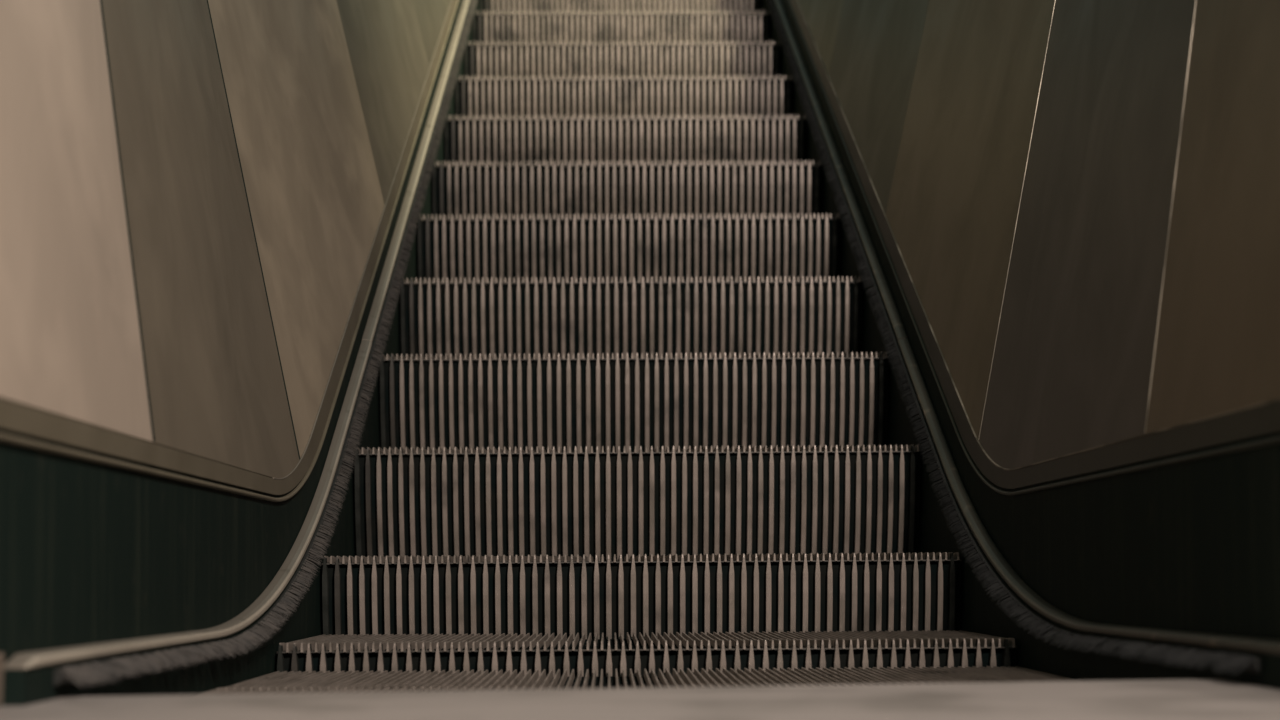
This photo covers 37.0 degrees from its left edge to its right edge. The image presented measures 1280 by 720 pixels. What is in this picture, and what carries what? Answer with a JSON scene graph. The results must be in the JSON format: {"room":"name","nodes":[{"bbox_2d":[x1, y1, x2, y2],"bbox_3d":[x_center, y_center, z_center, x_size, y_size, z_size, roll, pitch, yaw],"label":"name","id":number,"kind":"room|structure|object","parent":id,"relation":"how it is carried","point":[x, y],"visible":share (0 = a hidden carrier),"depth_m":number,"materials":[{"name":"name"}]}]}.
{"room":"escalator","nodes":[
{"label":"escalator","id":0,"kind":"room"},
{"bbox_2d":[200,685,780,693],"bbox_3d":[0.022,0.437,1.889,0.973,0.205,0.398,0,-6,-1],"label":"step","id":1,"kind":"structure","parent":0,"point":[214,691],"depth_m":2.07,"materials":[{"name":"metal"}]},
{"bbox_2d":[481,0,760,13],"bbox_3d":[-0.068,-1.181,6.803,0.973,0.205,0.398,0,-6,-1],"label":"step","id":2,"kind":"structure","parent":0,"point":[570,6],"depth_m":6.62,"materials":[{"name":"metal"}]},
{"bbox_2d":[473,10,770,45],"bbox_3d":[-0.061,-1.020,6.433,0.973,0.205,0.398,0,-6,-1],"label":"step","id":3,"kind":"structure","parent":0,"point":[726,27],"depth_m":6.25,"materials":[{"name":"metal"}]},
{"bbox_2d":[465,40,780,80],"bbox_3d":[-0.054,-0.859,6.062,0.973,0.205,0.398,0,-6,-1],"label":"step","id":4,"kind":"structure","parent":0,"point":[481,59],"depth_m":5.88,"materials":[{"name":"metal"}]},
{"bbox_2d":[455,75,792,120],"bbox_3d":[-0.047,-0.697,5.691,0.973,0.205,0.398,0,-6,-1],"label":"step","id":5,"kind":"structure","parent":0,"point":[768,96],"depth_m":5.51,"materials":[{"name":"metal"}]},
{"bbox_2d":[445,114,806,166],"bbox_3d":[-0.040,-0.536,5.320,0.973,0.205,0.398,0,-6,-1],"label":"step","id":6,"kind":"structure","parent":0,"point":[759,138],"depth_m":5.14,"materials":[{"name":"metal"}]},
{"bbox_2d":[432,160,821,220],"bbox_3d":[-0.034,-0.374,4.950,0.973,0.205,0.398,0,-6,-1],"label":"step","id":7,"kind":"structure","parent":0,"point":[767,188],"depth_m":4.77,"materials":[{"name":"metal"}]},
{"bbox_2d":[418,213,840,283],"bbox_3d":[-0.026,-0.213,4.579,0.973,0.205,0.398,0,-6,-1],"label":"step","id":8,"kind":"structure","parent":0,"point":[599,247],"depth_m":4.40,"materials":[{"name":"metal"}]},
{"bbox_2d":[401,276,861,358],"bbox_3d":[-0.020,-0.051,4.208,0.973,0.205,0.398,0,-6,-1],"label":"step","id":9,"kind":"structure","parent":0,"point":[806,315],"depth_m":4.03,"materials":[{"name":"metal"}]},
{"bbox_2d":[380,352,888,452],"bbox_3d":[-0.013,0.110,3.837,0.973,0.205,0.398,0,-6,-1],"label":"step","id":10,"kind":"structure","parent":0,"point":[821,399],"depth_m":3.66,"materials":[{"name":"metal"}]},
{"bbox_2d":[354,444,920,560],"bbox_3d":[-0.006,0.271,3.467,0.973,0.205,0.398,0,-6,-1],"label":"step","id":11,"kind":"structure","parent":0,"point":[840,499],"depth_m":3.29,"materials":[{"name":"metal"}]},
{"bbox_2d":[0,679,1279,719],"bbox_3d":[0.051,0.127,0.092,4.400,0.046,3.210,0,-6,-1],"label":"floor","id":12,"kind":"structure","parent":0,"point":[2,708],"depth_m":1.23,"materials":[{"name":"metal"}]},
{"bbox_2d":[0,652,3,705],"bbox_3d":[-0.472,0.208,1.162,0.004,0.040,0.532,0,-6,-1],"label":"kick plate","id":13,"kind":"object","parent":12,"relation":"on","point":[1,653],"visible":1,"depth_m":1.42,"materials":[{"name":"grey metal"}]},
{"bbox_2d":[0,0,462,664],"bbox_3d":[-0.530,-0.672,3.882,0.009,2.416,5.780,0,-6,-1],"label":"panel","id":14,"kind":"object","parent":12,"relation":"on","point":[91,552],"visible":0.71,"depth_m":1.82,"materials":[{"name":"black metal"}]},
{"bbox_2d":[4,340,371,668],"bbox_3d":[-0.488,0.098,2.491,0.018,0.505,2.065,0,-6,-1],"label":"trim","id":15,"kind":"structure","parent":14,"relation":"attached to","point":[26,660],"depth_m":2.44,"materials":[{"name":"metal"}]},
{"bbox_2d":[53,0,477,688],"bbox_3d":[-0.498,-0.600,4.182,0.027,2.316,5.119,0,-6,-1],"label":"brush","id":16,"kind":"object","parent":15,"relation":"attached to","point":[114,667],"visible":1,"depth_m":2.90,"materials":[{"name":"plastic"}]},
{"bbox_2d":[0,0,458,501],"bbox_3d":[-0.528,-0.803,3.897,0.009,2.270,5.780,0,-6,-1],"label":"trim moulding","id":17,"kind":"structure","parent":14,"relation":"attached to","point":[15,417],"depth_m":2.35,"materials":[{"name":"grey metal"}]},
{"bbox_2d":[0,0,152,441],"bbox_3d":[-0.554,-0.447,1.466,0.139,0.950,1.028,0,-6,-1],"label":"balustrade panel","id":18,"kind":"object","parent":17,"relation":"on","point":[71,348],"visible":1,"depth_m":1.70,"materials":[{"name":"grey metal"}]},
{"bbox_2d":[100,0,298,477],"bbox_3d":[-0.604,-0.355,2.434,0.208,0.986,0.917,0,-6,-1],"label":"balustrade panel","id":19,"kind":"object","parent":17,"relation":"on","point":[216,392],"visible":0.94,"depth_m":2.33,"materials":[{"name":"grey metal"}]},
{"bbox_2d":[207,0,384,459],"bbox_3d":[-0.635,-0.556,3.444,0.232,1.539,1.045,0,-6,-1],"label":"balustrade panel","id":20,"kind":"object","parent":17,"relation":"on","point":[314,196],"visible":1,"depth_m":3.26,"materials":[{"name":"beige metal"}]},
{"bbox_2d":[336,0,428,204],"bbox_3d":[-0.655,-1.011,4.504,0.232,1.502,0.956,0,-6,-1],"label":"balustrade panel","id":21,"kind":"object","parent":17,"relation":"on","point":[384,40],"visible":1,"depth_m":4.30,"materials":[{"name":"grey metal"}]},
{"bbox_2d":[414,0,450,65],"bbox_3d":[-0.683,-1.654,5.979,0.232,2.005,1.828,0,-6,-1],"label":"balustrade panel","id":22,"kind":"object","parent":17,"relation":"on","point":[431,14],"visible":1,"depth_m":5.15,"materials":[{"name":"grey metal"}]},
{"bbox_2d":[362,0,469,341],"bbox_3d":[-0.537,-0.751,5.193,0.018,1.808,3.121,0,-6,-1],"label":"guard rail","id":23,"kind":"object","parent":14,"relation":"attached to","point":[378,301],"visible":1,"depth_m":4.33,"materials":[{"name":"metal"}]},
{"bbox_2d":[2,0,480,705],"bbox_3d":[-0.520,-0.472,4.193,0.016,2.568,5.320,0,-6,-1],"label":"skirt","id":24,"kind":"object","parent":12,"relation":"on","point":[21,687],"visible":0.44,"depth_m":2.44,"materials":[{"name":"black metal"}]},
{"bbox_2d":[761,0,1279,688],"bbox_3d":[0.478,-0.477,4.210,0.016,2.568,5.320,0,-6,-1],"label":"skirt","id":25,"kind":"object","parent":12,"relation":"on","point":[979,613],"visible":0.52,"depth_m":2.81,"materials":[{"name":"black metal"}]},
{"bbox_2d":[766,0,1262,676],"bbox_3d":[0.455,-0.600,4.227,0.027,2.314,5.057,0,-6,-1],"label":"brush","id":26,"kind":"object","parent":25,"relation":"attached to","point":[1218,660],"visible":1,"depth_m":2.91,"materials":[{"name":"plastic"}]},
{"bbox_2d":[782,0,1279,639],"bbox_3d":[0.496,-0.684,3.901,0.009,2.430,5.780,0,-6,-1],"label":"panel","id":27,"kind":"object","parent":12,"relation":"on","point":[1191,546],"visible":0.73,"depth_m":2.00,"materials":[{"name":"black metal"}]},
{"bbox_2d":[775,0,907,339],"bbox_3d":[0.459,-0.756,5.210,0.020,1.810,3.122,0,-6,-1],"label":"guard rail","id":28,"kind":"object","parent":27,"relation":"attached to","point":[884,289],"visible":1,"depth_m":4.35,"materials":[{"name":"black rubber"}]},
{"bbox_2d":[788,0,1279,495],"bbox_3d":[0.493,-0.817,3.916,0.009,2.284,5.780,0,-6,-1],"label":"trim moulding","id":29,"kind":"structure","parent":27,"relation":"attached to","point":[1263,418],"depth_m":2.52,"materials":[{"name":"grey metal"}]},
{"bbox_2d":[798,0,843,73],"bbox_3d":[0.563,-1.645,5.933,0.217,2.080,1.958,0,-6,-1],"label":"balustrade panel","id":30,"kind":"object","parent":29,"relation":"on","point":[822,17],"visible":1,"depth_m":5.05,"materials":[{"name":"grey metal"}]},
{"bbox_2d":[828,0,928,213],"bbox_3d":[0.592,-0.978,4.404,0.217,1.486,0.928,0,-6,-1],"label":"balustrade panel","id":31,"kind":"object","parent":29,"relation":"on","point":[877,46],"visible":1,"depth_m":4.21,"materials":[{"name":"grey metal"}]},
{"bbox_2d":[886,0,1055,439],"bbox_3d":[0.608,-0.556,3.430,0.216,1.470,0.908,0,-6,-1],"label":"balustrade panel","id":32,"kind":"object","parent":29,"relation":"on","point":[952,212],"visible":1,"depth_m":3.27,"materials":[{"name":"metal"}]},
{"bbox_2d":[979,0,1196,468],"bbox_3d":[0.614,-0.371,2.501,0.195,1.006,0.897,0,-6,-1],"label":"balustrade panel","id":33,"kind":"object","parent":29,"relation":"on","point":[1073,363],"visible":0.96,"depth_m":2.42,"materials":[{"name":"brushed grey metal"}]},
{"bbox_2d":[1146,0,1279,432],"bbox_3d":[0.609,-0.455,1.514,0.150,0.950,1.083,0,-6,-1],"label":"balustrade panel","id":34,"kind":"object","parent":29,"relation":"on","point":[1217,351],"visible":0.91,"depth_m":1.83,"materials":[{"name":"metal"}]},
{"bbox_2d":[897,338,1279,654],"bbox_3d":[0.507,0.094,2.508,0.020,0.506,2.066,0,-6,-1],"label":"trim","id":35,"kind":"structure","parent":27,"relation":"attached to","point":[1258,645],"depth_m":2.53,"materials":[{"name":"black rubber"}]},
{"bbox_2d":[322,552,960,638],"bbox_3d":[0.001,0.419,3.091,0.973,0.205,0.398,0,-6,-1],"label":"step","id":36,"kind":"structure","parent":0,"point":[822,592],"depth_m":2.91,"materials":[{"name":"metal"}]},
{"bbox_2d":[277,630,1016,676],"bbox_3d":[0.008,0.493,2.694,0.973,0.205,0.398,0,-6,-1],"label":"step","id":37,"kind":"structure","parent":0,"point":[941,648],"depth_m":2.52,"materials":[{"name":"metal"}]},
{"bbox_2d":[216,666,1078,690],"bbox_3d":[0.015,0.483,2.290,0.973,0.205,0.398,0,-6,-1],"label":"step","id":38,"kind":"structure","parent":0,"point":[278,680],"depth_m":2.30,"materials":[{"name":"metal"}]}
]}

